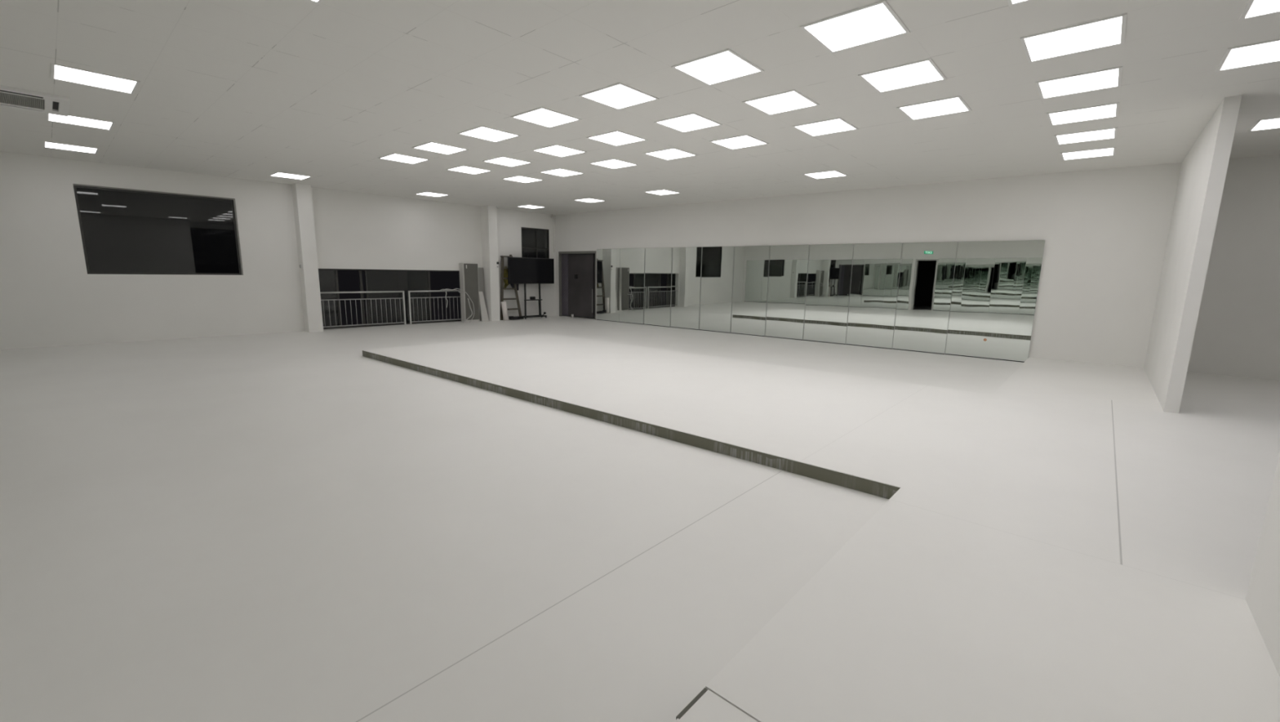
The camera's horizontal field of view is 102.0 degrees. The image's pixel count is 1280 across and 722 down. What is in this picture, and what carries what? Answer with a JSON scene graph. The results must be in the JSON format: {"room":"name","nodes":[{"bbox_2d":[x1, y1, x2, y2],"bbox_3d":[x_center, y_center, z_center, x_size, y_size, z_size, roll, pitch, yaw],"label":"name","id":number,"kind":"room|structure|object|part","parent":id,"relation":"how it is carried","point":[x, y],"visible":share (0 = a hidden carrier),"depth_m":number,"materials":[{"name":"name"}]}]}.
{"room":"exercise studio","nodes":[
{"label":"exercise studio","id":0,"kind":"room"},
{"bbox_2d":[0,151,556,349],"bbox_3d":[-7.286,-2.398,12.659,0.242,3.400,13.504,10,13,42],"label":"wall","id":1,"kind":"structure","parent":0,"point":[48,296],"depth_m":10.76,"materials":[{"name":"white paint"}]},
{"bbox_2d":[72,183,243,275],"bbox_3d":[-9.364,-2.511,10.233,0.083,1.590,2.317,10,13,42],"label":"window","id":2,"kind":"structure","parent":1,"relation":"in","point":[76,185],"depth_m":10.13,"materials":[{"name":"grey glass"}]},
{"bbox_2d":[291,182,323,332],"bbox_3d":[-7.622,-2.323,11.889,0.320,3.300,0.295,10,13,42],"label":"column","id":3,"kind":"structure","parent":1,"relation":"attached to","point":[301,193],"depth_m":11.77,"materials":[{"name":"white paint"}]},
{"bbox_2d":[318,268,461,328],"bbox_3d":[-6.410,-1.703,13.860,0.052,1.455,4.020,10,13,42],"label":"window","id":4,"kind":"structure","parent":1,"relation":"in","point":[335,269],"depth_m":13.24,"materials":[{"name":"grey"}]},
{"bbox_2d":[480,204,500,320],"bbox_3d":[-4.401,-2.841,15.248,0.400,3.300,0.290,10,13,42],"label":"column","id":5,"kind":"structure","parent":1,"relation":"attached to","point":[488,213],"depth_m":15.11,"materials":[{"name":"white paint"}]},
{"bbox_2d":[520,226,549,257],"bbox_3d":[-3.366,-3.450,16.626,0.050,1.570,1.080,10,13,42],"label":"window","id":6,"kind":"structure","parent":1,"relation":"in","point":[548,234],"depth_m":16.64,"materials":[{"name":"grey"}]},
{"bbox_2d":[553,215,554,252],"bbox_3d":[-2.820,-4.157,16.961,0.040,1.170,0.040,10,13,42],"label":"trim","id":7,"kind":"structure","parent":1,"relation":"attached to","point":[553,215],"depth_m":16.95,"materials":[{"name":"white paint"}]},
{"bbox_2d":[0,315,1023,721],"bbox_3d":[-2.399,0.008,8.949,13.548,0.120,13.950,9,13,41],"label":"floor","id":8,"kind":"structure","parent":0,"point":[304,526],"depth_m":2.95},
{"bbox_2d":[320,290,406,327],"bbox_3d":[-6.990,-1.307,13.116,0.041,0.905,2.055,10,13,42],"label":"railing","id":9,"kind":"object","parent":8,"relation":"on","point":[402,291],"visible":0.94,"depth_m":13.14,"materials":[{"name":"silver metal"}]},
{"bbox_3d":[-6.985,-1.562,13.073,0.024,0.022,2.055,10,13,42],"label":"rail","id":10,"kind":"part","parent":9,"relation":"part of","materials":[{"name":"grey metal"}]},
{"bbox_3d":[-6.982,-1.733,13.043,0.041,0.041,2.055,10,13,42],"label":"handrail","id":11,"kind":"part","parent":9,"relation":"part of","materials":[{"name":"silver metal"}]},
{"bbox_3d":[-6.997,-0.927,13.181,0.024,0.025,2.055,10,13,42],"label":"rail","id":12,"kind":"part","parent":9,"relation":"part of","materials":[{"name":"grey metal"}]},
{"bbox_3d":[-6.303,-1.402,13.848,0.036,0.870,0.036,10,13,42],"label":"post","id":13,"kind":"part","parent":9,"relation":"part of","materials":[{"name":"silver metal"}]},
{"bbox_2d":[408,289,461,324],"bbox_3d":[-5.699,-1.518,14.485,0.041,0.905,1.510,10,13,42],"label":"railing","id":14,"kind":"object","parent":8,"relation":"on","point":[409,291],"visible":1,"depth_m":14.33,"materials":[{"name":"silver metal"}]},
{"bbox_3d":[-6.201,-1.419,13.956,0.036,0.870,0.036,10,13,42],"label":"post","id":15,"kind":"part","parent":14,"relation":"part of","materials":[{"name":"silver metal"}]},
{"bbox_3d":[-5.695,-1.773,14.441,0.024,0.022,1.510,10,13,42],"label":"rail","id":16,"kind":"part","parent":14,"relation":"part of","materials":[{"name":"grey metal"}]},
{"bbox_3d":[-5.692,-1.944,14.412,0.041,0.041,1.510,10,13,42],"label":"handrail","id":17,"kind":"part","parent":14,"relation":"part of","materials":[{"name":"silver metal"}]},
{"bbox_3d":[-5.706,-1.139,14.550,0.024,0.025,1.510,10,13,42],"label":"rail","id":18,"kind":"part","parent":14,"relation":"part of","materials":[{"name":"grey metal"}]},
{"bbox_2d":[440,288,474,322],"bbox_3d":[-5.158,-1.571,14.668,0.887,0.953,0.189,-1,10,-13],"label":"cable","id":19,"kind":"object","parent":8,"relation":"on","point":[455,288],"visible":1,"depth_m":14.66,"materials":[{"name":"grey plastic"}]},
{"bbox_2d":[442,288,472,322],"bbox_3d":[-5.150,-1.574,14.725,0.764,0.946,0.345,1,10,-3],"label":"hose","id":20,"kind":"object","parent":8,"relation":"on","point":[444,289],"visible":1,"depth_m":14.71,"materials":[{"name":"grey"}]},
{"bbox_2d":[458,262,479,322],"bbox_3d":[-4.916,-1.971,14.955,0.255,1.665,0.460,10,13,42],"label":"tall cabinet","id":21,"kind":"object","parent":8,"relation":"on","point":[468,272],"visible":0.99,"depth_m":14.85,"materials":[{"name":"grey"}]},
{"bbox_3d":[-4.833,-1.982,14.879,0.009,1.595,0.425,10,13,42],"label":"panel","id":22,"kind":"part","parent":21,"relation":"part of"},
{"bbox_2d":[478,267,484,320],"bbox_3d":[-4.684,-1.961,15.263,0.070,1.550,0.220,10,13,42],"label":"metal plate","id":23,"kind":"object","parent":8,"relation":"on","point":[481,277],"visible":0.57,"depth_m":15.22,"materials":[{"name":"grey metal"}]},
{"bbox_2d":[479,291,488,321],"bbox_3d":[-4.596,-1.603,15.225,0.140,0.860,0.245,10,13,42],"label":"leaning board","id":24,"kind":"object","parent":8,"relation":"on","point":[484,317],"visible":1,"depth_m":15.19,"materials":[{"name":"grey wood"}]},
{"bbox_2d":[501,301,508,319],"bbox_3d":[-4.069,-1.507,15.595,0.222,0.575,0.155,-1,10,-11],"label":"paper roll","id":25,"kind":"object","parent":8,"relation":"on","point":[504,305],"visible":1,"depth_m":15.54,"materials":[{"name":"white paper"}]},
{"bbox_2d":[500,254,521,319],"bbox_3d":[-3.990,-2.248,15.813,0.175,1.966,0.770,10,13,42],"label":"step ladder","id":26,"kind":"object","parent":8,"relation":"on","point":[502,277],"visible":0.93,"depth_m":15.64,"materials":[{"name":"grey metal"}]},
{"bbox_3d":[-4.156,-2.188,15.609,0.072,1.908,0.267,3,10,9],"label":"rail","id":27,"kind":"part","parent":26,"relation":"part of","materials":[{"name":"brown metal"}]},
{"bbox_2d":[503,266,508,288],"bbox_3d":[-4.058,-2.529,15.830,0.091,0.700,0.280,10,13,42],"label":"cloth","id":28,"kind":"object","parent":26,"relation":"hanging from","point":[505,270],"visible":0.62,"depth_m":15.77,"materials":[{"name":"fabric"}]},
{"bbox_2d":[510,284,519,290],"bbox_3d":[-3.870,-2.538,15.901,0.088,0.740,0.340,10,13,42],"label":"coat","id":29,"kind":"object","parent":26,"relation":"hanging from","point":[512,285],"visible":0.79,"depth_m":15.93,"materials":[{"name":"black fabric"}]},
{"bbox_3d":[-3.832,-2.241,15.952,0.377,1.913,0.053,-4,11,-27],"label":"rail","id":30,"kind":"part","parent":26,"relation":"part of","materials":[{"name":"brown metal"}]},
{"bbox_2d":[508,315,524,319],"bbox_3d":[-3.786,-1.330,15.878,0.112,0.111,0.491,10,13,42],"label":"bundle","id":31,"kind":"object","parent":8,"relation":"on","point":[510,317],"visible":1,"depth_m":15.81,"materials":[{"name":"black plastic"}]},
{"bbox_2d":[507,257,554,319],"bbox_3d":[-3.370,-2.283,16.285,0.270,1.884,1.700,10,13,42],"label":"display screen","id":32,"kind":"object","parent":8,"relation":"on","point":[521,270],"visible":0.9,"depth_m":16.19,"materials":[{"name":"black plastic"}]},
{"bbox_3d":[-3.592,-2.108,16.203,0.030,1.440,0.045,10,13,42],"label":"post","id":33,"kind":"part","parent":32,"relation":"part of","materials":[{"name":"black metal"}]},
{"bbox_3d":[-3.367,-2.819,16.199,0.006,0.752,1.660,10,13,42],"label":"screen glass","id":34,"kind":"part","parent":32,"relation":"part of","materials":[{"name":"black glass"}]},
{"bbox_2d":[524,298,542,300],"bbox_3d":[-3.374,-1.931,16.377,0.100,0.030,0.630,10,13,42],"label":"shelf","id":35,"kind":"object","parent":32,"relation":"attached to","point":[524,299],"depth_m":16.38,"materials":[{"name":"black metal"}]},
{"bbox_3d":[-3.372,-1.420,16.447,0.260,0.040,0.820,10,13,42],"label":"frame","id":36,"kind":"part","parent":32,"relation":"part of","materials":[{"name":"black metal"}]},
{"bbox_3d":[-3.215,-2.169,16.602,0.030,1.441,0.085,10,13,42],"label":"post","id":37,"kind":"part","parent":32,"relation":"part of","materials":[{"name":"black metal"}]},
{"bbox_2d":[362,333,991,498],"bbox_3d":[-0.220,0.163,7.606,8.498,0.104,4.081,9,13,41],"label":"raised platform","id":38,"kind":"object","parent":8,"relation":"on","point":[869,435],"visible":1,"depth_m":5.86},
{"bbox_2d":[0,0,1279,214],"bbox_3d":[-0.799,-3.154,7.225,17.400,0.150,14.250,9,13,41],"label":"ceiling","id":39,"kind":"structure","parent":0,"point":[254,90],"depth_m":5.16,"materials":[{"name":"paint"}]},
{"bbox_2d":[0,85,70,116],"bbox_3d":[-7.023,-2.911,5.712,0.980,0.034,0.980,9,13,41],"label":"air conditioner","id":40,"kind":"object","parent":39,"relation":"attached to","point":[11,97],"visible":1,"depth_m":5.83,"materials":[{"name":"white plastic"}]},
{"bbox_2d":[0,92,44,109],"bbox_3d":[-7.023,-2.909,5.713,0.606,0.014,0.607,9,13,41],"label":"grille","id":41,"kind":"object","parent":40,"relation":"attached to","point":[6,98],"depth_m":5.83,"materials":[{"name":"grey metal"}]},
{"bbox_2d":[42,141,98,153],"bbox_3d":[-9.062,-3.395,8.250,0.594,0.008,0.594,9,13,41],"label":"recessed light","id":42,"kind":"object","parent":39,"relation":"in","point":[46,144],"visible":1,"depth_m":8.23,"materials":[{"name":"white plastic"}]},
{"bbox_2d":[45,113,115,129],"bbox_3d":[-7.231,-3.097,6.695,0.594,0.008,0.594,9,13,41],"label":"recessed light","id":43,"kind":"object","parent":39,"relation":"in","point":[70,119],"visible":0.83,"depth_m":6.69,"materials":[{"name":"white plastic"}]},
{"bbox_2d":[50,62,140,94],"bbox_3d":[-5.431,-2.803,5.167,0.594,0.008,0.594,9,13,41],"label":"recessed light","id":44,"kind":"object","parent":39,"relation":"in","point":[58,72],"visible":1,"depth_m":5.14,"materials":[{"name":"white plastic"}]},
{"bbox_2d":[268,172,311,179],"bbox_3d":[-7.080,-3.744,10.489,0.594,0.008,0.594,9,13,41],"label":"recessed light","id":45,"kind":"object","parent":39,"relation":"in","point":[276,174],"visible":1,"depth_m":10.47,"materials":[{"name":"white plastic"}]},
{"bbox_2d":[307,0,324,4],"bbox_3d":[-2.200,-2.406,3.182,0.594,0.008,0.594,9,13,41],"label":"recessed light","id":46,"kind":"object","parent":39,"relation":"in","point":[317,2],"visible":1,"depth_m":3.55,"materials":[{"name":"white plastic"}]},
{"bbox_2d":[377,152,430,164],"bbox_3d":[-3.936,-3.373,8.646,0.594,0.008,0.594,9,13,41],"label":"recessed light","id":47,"kind":"object","parent":39,"relation":"in","point":[393,157],"visible":1,"depth_m":8.63,"materials":[{"name":"white plastic"}]},
{"bbox_2d":[381,154,426,163],"bbox_3d":[-3.936,-3.373,8.646,0.547,0.005,0.547,9,13,41],"label":"diffuser","id":48,"kind":"object","parent":47,"relation":"attached to","point":[397,157],"depth_m":8.63,"materials":[{"name":"white plastic"}]},
{"bbox_2d":[414,191,449,196],"bbox_3d":[-5.113,-4.095,12.741,0.594,0.008,0.594,9,13,41],"label":"recessed light","id":49,"kind":"object","parent":39,"relation":"in","point":[427,193],"visible":1,"depth_m":12.74,"materials":[{"name":"white plastic"}]},
{"bbox_2d":[412,141,467,155],"bbox_3d":[-3.030,-3.221,7.857,0.594,0.008,0.594,9,13,41],"label":"recessed light","id":50,"kind":"object","parent":39,"relation":"in","point":[431,146],"visible":1,"depth_m":7.84,"materials":[{"name":"white plastic"}]},
{"bbox_2d":[445,164,492,174],"bbox_3d":[-3.143,-3.510,9.530,0.594,0.008,0.594,9,13,41],"label":"recessed light","id":51,"kind":"object","parent":39,"relation":"in","point":[465,169],"visible":1,"depth_m":9.51,"materials":[{"name":"white plastic"}]},
{"bbox_2d":[457,125,519,142],"bbox_3d":[-2.035,-3.055,6.990,0.594,0.008,0.594,9,13,41],"label":"recessed light","id":52,"kind":"object","parent":39,"relation":"in","point":[482,132],"visible":1,"depth_m":6.97,"materials":[{"name":"white plastic"}]},
{"bbox_2d":[482,155,532,166],"bbox_3d":[-2.238,-3.359,8.741,0.594,0.008,0.594,9,13,41],"label":"recessed light","id":53,"kind":"object","parent":39,"relation":"in","point":[504,161],"visible":1,"depth_m":8.71,"materials":[{"name":"white plastic"}]},
{"bbox_2d":[502,175,543,182],"bbox_3d":[-2.357,-3.646,10.406,0.594,0.008,0.594,9,13,41],"label":"recessed light","id":54,"kind":"object","parent":39,"relation":"in","point":[517,178],"visible":1,"depth_m":10.38,"materials":[{"name":"white plastic"}]},
{"bbox_2d":[516,204,546,208],"bbox_3d":[-3.125,-4.424,14.868,0.594,0.008,0.594,9,13,41],"label":"recessed light","id":55,"kind":"object","parent":39,"relation":"in","point":[524,206],"visible":1,"depth_m":14.87,"materials":[{"name":"white plastic"}]},
{"bbox_2d":[520,204,542,208],"bbox_3d":[-3.125,-4.424,14.868,0.547,0.005,0.547,9,13,41],"label":"diffuser","id":56,"kind":"object","parent":55,"relation":"attached to","point":[525,206],"depth_m":14.87,"materials":[{"name":"white plastic"}]},
{"bbox_2d":[510,106,581,128],"bbox_3d":[-1.123,-2.903,6.195,0.594,0.008,0.594,9,13,41],"label":"recessed light","id":57,"kind":"object","parent":39,"relation":"in","point":[541,116],"visible":1,"depth_m":6.17,"materials":[{"name":"white plastic"}]},
{"bbox_2d":[531,144,586,157],"bbox_3d":[-1.230,-3.195,7.889,0.594,0.008,0.594,9,13,41],"label":"recessed light","id":58,"kind":"object","parent":39,"relation":"in","point":[558,150],"visible":1,"depth_m":7.87,"materials":[{"name":"white plastic"}]},
{"bbox_2d":[538,168,584,177],"bbox_3d":[-1.452,-3.495,9.617,0.594,0.008,0.594,9,13,41],"label":"recessed light","id":59,"kind":"object","parent":39,"relation":"in","point":[557,171],"visible":1,"depth_m":9.60,"materials":[{"name":"white plastic"}]},
{"bbox_2d":[574,197,604,202],"bbox_3d":[-1.294,-4.125,13.313,0.594,0.008,0.594,9,13,41],"label":"recessed light","id":60,"kind":"object","parent":39,"relation":"in","point":[587,200],"visible":1,"depth_m":13.30,"materials":[{"name":"white plastic"}]},
{"bbox_2d":[577,198,601,202],"bbox_3d":[-1.294,-4.126,13.313,0.547,0.005,0.547,9,13,41],"label":"diffuser","id":61,"kind":"object","parent":60,"relation":"attached to","point":[588,200],"depth_m":13.30,"materials":[{"name":"white plastic"}]},
{"bbox_2d":[589,158,638,168],"bbox_3d":[-0.444,-3.331,8.765,0.594,0.008,0.594,9,13,41],"label":"recessed light","id":62,"kind":"object","parent":39,"relation":"in","point":[613,163],"visible":1,"depth_m":8.75,"materials":[{"name":"white plastic"}]},
{"bbox_2d":[586,129,647,146],"bbox_3d":[-0.317,-3.043,7.094,0.594,0.008,0.594,9,13,41],"label":"recessed light","id":63,"kind":"object","parent":39,"relation":"in","point":[616,138],"visible":1,"depth_m":7.07,"materials":[{"name":"white plastic"}]},
{"bbox_2d":[578,82,659,110],"bbox_3d":[-0.217,-2.752,5.407,0.594,0.008,0.594,9,13,41],"label":"recessed light","id":64,"kind":"object","parent":39,"relation":"in","point":[619,95],"visible":1,"depth_m":5.38,"materials":[{"name":"white plastic"}]},
{"bbox_2d":[644,189,679,195],"bbox_3d":[0.507,-3.829,11.771,0.594,0.008,0.594,9,13,41],"label":"recessed light","id":65,"kind":"object","parent":39,"relation":"in","point":[661,192],"visible":1,"depth_m":11.75,"materials":[{"name":"white plastic"}]},
{"bbox_2d":[643,147,697,159],"bbox_3d":[0.469,-3.179,7.970,0.594,0.008,0.594,9,13,41],"label":"recessed light","id":66,"kind":"object","parent":39,"relation":"in","point":[670,153],"visible":1,"depth_m":7.95,"materials":[{"name":"white plastic"}]},
{"bbox_2d":[653,112,722,133],"bbox_3d":[0.588,-2.892,6.305,0.594,0.008,0.594,9,13,41],"label":"recessed light","id":67,"kind":"object","parent":39,"relation":"in","point":[691,122],"visible":1,"depth_m":6.29,"materials":[{"name":"white plastic"}]},
{"bbox_2d":[671,48,764,85],"bbox_3d":[0.695,-2.600,4.612,0.594,0.008,0.594,9,13,41],"label":"recessed light","id":68,"kind":"object","parent":39,"relation":"in","point":[722,66],"visible":1,"depth_m":4.59,"materials":[{"name":"white plastic"}]},
{"bbox_2d":[709,134,768,149],"bbox_3d":[1.375,-3.028,7.181,0.594,0.008,0.594,9,13,41],"label":"recessed light","id":69,"kind":"object","parent":39,"relation":"in","point":[744,140],"visible":1,"depth_m":7.16,"materials":[{"name":"white plastic"}]},
{"bbox_2d":[742,88,819,115],"bbox_3d":[1.501,-2.740,5.510,0.594,0.008,0.594,9,13,41],"label":"recessed light","id":70,"kind":"object","parent":39,"relation":"in","point":[793,100],"visible":1,"depth_m":5.49,"materials":[{"name":"white plastic"}]},
{"bbox_2d":[791,117,858,136],"bbox_3d":[2.287,-2.876,6.386,0.594,0.008,0.594,9,13,41],"label":"recessed light","id":71,"kind":"object","parent":39,"relation":"in","point":[838,124],"visible":1,"depth_m":6.37,"materials":[{"name":"white plastic"}]},
{"bbox_2d":[802,169,848,178],"bbox_3d":[3.359,-3.369,9.379,0.594,0.008,0.594,9,13,41],"label":"recessed light","id":72,"kind":"object","parent":39,"relation":"in","point":[828,174],"visible":1,"depth_m":9.35,"materials":[{"name":"white plastic"}]},
{"bbox_2d":[800,0,910,53],"bbox_3d":[1.593,-2.450,3.830,0.594,0.008,0.594,9,13,41],"label":"recessed light","id":73,"kind":"object","parent":39,"relation":"in","point":[877,21],"visible":1,"depth_m":3.80,"materials":[{"name":"white plastic"}]},
{"bbox_2d":[857,57,946,93],"bbox_3d":[2.399,-2.590,4.728,0.594,0.008,0.594,9,13,41],"label":"recessed light","id":74,"kind":"object","parent":39,"relation":"in","point":[926,71],"visible":1,"depth_m":4.70,"materials":[{"name":"white plastic"}]},
{"bbox_2d":[897,95,971,119],"bbox_3d":[3.185,-2.726,5.604,0.594,0.008,0.594,9,13,41],"label":"recessed light","id":75,"kind":"object","parent":39,"relation":"in","point":[955,104],"visible":1,"depth_m":5.58,"materials":[{"name":"white plastic"}]},
{"bbox_2d":[1006,0,1031,6],"bbox_3d":[2.491,-2.300,3.048,0.594,0.008,0.594,9,13,41],"label":"recessed light","id":76,"kind":"object","parent":39,"relation":"in","point":[1011,2],"visible":1,"depth_m":3.40,"materials":[{"name":"white plastic"}]},
{"bbox_2d":[1011,0,1025,3],"bbox_3d":[2.491,-2.301,3.047,0.547,0.005,0.547,9,13,41],"label":"diffuser","id":77,"kind":"object","parent":76,"relation":"attached to","point":[1012,1],"depth_m":3.40,"materials":[{"name":"white plastic"}]},
{"bbox_2d":[1020,13,1127,62],"bbox_3d":[3.297,-2.440,3.946,0.594,0.008,0.594,9,13,41],"label":"recessed light","id":78,"kind":"object","parent":39,"relation":"in","point":[1110,31],"visible":1,"depth_m":3.92,"materials":[{"name":"white plastic"}]},
{"bbox_2d":[1035,66,1122,99],"bbox_3d":[4.083,-2.576,4.822,0.594,0.008,0.594,9,13,41],"label":"recessed light","id":79,"kind":"object","parent":39,"relation":"in","point":[1111,77],"visible":1,"depth_m":4.80,"materials":[{"name":"white plastic"}]},
{"bbox_2d":[1046,102,1119,125],"bbox_3d":[4.885,-2.715,5.717,0.594,0.008,0.594,9,13,41],"label":"recessed light","id":80,"kind":"object","parent":39,"relation":"in","point":[1108,110],"visible":1,"depth_m":5.69,"materials":[{"name":"white plastic"}]},
{"bbox_2d":[1053,127,1117,144],"bbox_3d":[5.661,-2.850,6.582,0.594,0.008,0.594,9,13,41],"label":"recessed light","id":81,"kind":"object","parent":39,"relation":"in","point":[1108,133],"visible":1,"depth_m":6.56,"materials":[{"name":"white plastic"}]},
{"bbox_2d":[1060,146,1115,159],"bbox_3d":[6.471,-2.990,7.484,0.594,0.008,0.594,9,13,41],"label":"recessed light","id":82,"kind":"object","parent":39,"relation":"in","point":[1110,151],"visible":1,"depth_m":7.46,"materials":[{"name":"white plastic"}]},
{"bbox_2d":[1215,39,1279,71],"bbox_3d":[5.000,-2.430,4.062,0.594,0.008,0.594,9,13,41],"label":"recessed light","id":83,"kind":"object","parent":39,"relation":"in","point":[1268,51],"visible":1,"depth_m":4.15,"materials":[{"name":"white plastic"}]},
{"bbox_2d":[1239,0,1279,20],"bbox_3d":[4.183,-2.293,3.181,0.594,0.008,0.594,9,13,41],"label":"recessed light","id":84,"kind":"object","parent":39,"relation":"in","point":[1254,8],"visible":1,"depth_m":3.44,"materials":[{"name":"white plastic"}]},
{"bbox_2d":[1247,116,1279,131],"bbox_3d":[7.330,-2.688,5.813,0.594,0.008,0.594,9,13,41],"label":"recessed light","id":85,"kind":"object","parent":39,"relation":"in","point":[1274,122],"visible":1,"depth_m":5.94,"materials":[{"name":"white plastic"}]},
{"bbox_2d":[555,154,1279,380],"bbox_3d":[4.205,-2.030,11.695,18.000,3.400,0.241,9,13,39],"label":"wall","id":86,"kind":"structure","parent":0,"point":[1104,232],"depth_m":8.85,"materials":[{"name":"white paint"}]},
{"bbox_2d":[558,250,595,319],"bbox_3d":[-1.972,-2.463,16.773,1.720,2.125,0.212,9,13,39],"label":"door","id":87,"kind":"structure","parent":86,"relation":"in","point":[576,269],"depth_m":16.79,"materials":[{"name":"grey metal"}]},
{"bbox_2d":[596,248,620,321],"bbox_3d":[-0.978,-2.312,15.827,0.962,2.179,0.017,9,13,39],"label":"mirror panel","id":88,"kind":"object","parent":86,"relation":"attached to","point":[607,260],"visible":1,"depth_m":15.81,"materials":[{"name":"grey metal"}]},
{"bbox_2d":[619,248,644,324],"bbox_3d":[-0.244,-2.195,15.216,0.957,2.179,0.017,9,13,40],"label":"mirror panel","id":89,"kind":"object","parent":86,"relation":"attached to","point":[632,262],"visible":1,"depth_m":15.20,"materials":[{"name":"grey metal"}]},
{"bbox_2d":[644,247,671,327],"bbox_3d":[0.495,-2.079,14.615,0.957,2.179,0.018,9,13,40],"label":"mirror panel","id":90,"kind":"object","parent":86,"relation":"attached to","point":[658,260],"visible":1,"depth_m":14.60,"materials":[{"name":"grey metal"}]},
{"bbox_2d":[670,246,702,329],"bbox_3d":[1.234,-1.962,14.013,0.957,2.179,0.016,9,13,40],"label":"mirror panel","id":91,"kind":"object","parent":86,"relation":"attached to","point":[686,261],"visible":1,"depth_m":13.99,"materials":[{"name":"grey metal"}]},
{"bbox_2d":[698,246,734,333],"bbox_3d":[1.973,-1.846,13.411,0.957,2.179,0.017,9,13,40],"label":"mirror panel","id":92,"kind":"object","parent":86,"relation":"attached to","point":[717,262],"visible":1,"depth_m":13.39,"materials":[{"name":"grey metal"}]},
{"bbox_2d":[730,245,769,336],"bbox_3d":[2.712,-1.730,12.809,0.957,2.179,0.017,9,13,40],"label":"mirror panel","id":93,"kind":"object","parent":86,"relation":"attached to","point":[751,263],"visible":1,"depth_m":12.79,"materials":[{"name":"grey metal"}]},
{"bbox_2d":[764,244,808,340],"bbox_3d":[3.451,-1.614,12.207,0.957,2.179,0.017,9,13,40],"label":"mirror panel","id":94,"kind":"object","parent":86,"relation":"attached to","point":[788,264],"visible":1,"depth_m":12.19,"materials":[{"name":"grey metal"}]},
{"bbox_2d":[803,244,853,344],"bbox_3d":[4.198,-1.497,11.600,0.977,2.179,0.017,9,13,40],"label":"mirror panel","id":95,"kind":"object","parent":86,"relation":"attached to","point":[829,265],"visible":1,"depth_m":11.58,"materials":[{"name":"grey metal"}]},
{"bbox_2d":[845,242,902,349],"bbox_3d":[4.942,-1.379,10.989,0.957,2.179,0.017,9,13,40],"label":"mirror panel","id":96,"kind":"object","parent":86,"relation":"attached to","point":[876,267],"visible":1,"depth_m":10.97,"materials":[{"name":"grey metal"}]},
{"bbox_2d":[892,241,957,354],"bbox_3d":[5.685,-1.262,10.384,0.967,2.179,0.017,9,13,40],"label":"mirror panel","id":97,"kind":"object","parent":86,"relation":"attached to","point":[926,273],"visible":1,"depth_m":10.37,"materials":[{"name":"grey metal"}]},
{"bbox_2d":[945,240,1044,362],"bbox_3d":[6.566,-1.123,9.662,1.322,2.179,0.019,9,13,40],"label":"mirror panel","id":98,"kind":"object","parent":86,"relation":"attached to","point":[995,286],"visible":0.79,"depth_m":9.63,"materials":[{"name":"grey metal"}]},
{"bbox_2d":[705,356,1279,721],"bbox_3d":[4.177,1.031,3.344,3.852,0.224,14.150,9,13,41],"label":"floor","id":99,"kind":"structure","parent":0,"point":[1080,548],"depth_m":2.47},
{"bbox_2d":[674,687,758,721],"bbox_3d":[0.050,1.228,1.424,0.228,0.102,0.778,9,13,41],"label":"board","id":100,"kind":"object","parent":99,"relation":"on","point":[707,705],"visible":1,"depth_m":1.68,"materials":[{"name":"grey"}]},
{"bbox_2d":[1143,94,1242,413],"bbox_3d":[7.073,-1.190,6.791,0.115,3.300,3.900,9,13,41],"label":"column","id":101,"kind":"structure","parent":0,"point":[1203,170],"depth_m":5.63,"materials":[{"name":"white paint"}]},
{"bbox_2d":[1244,453,1279,676],"bbox_3d":[1.074,-0.149,0.092,0.150,3.300,5.195,9,13,41],"label":"wall","id":102,"kind":"structure","parent":0,"point":[1262,598],"depth_m":2.12,"materials":[{"name":"white paint"}]}
]}

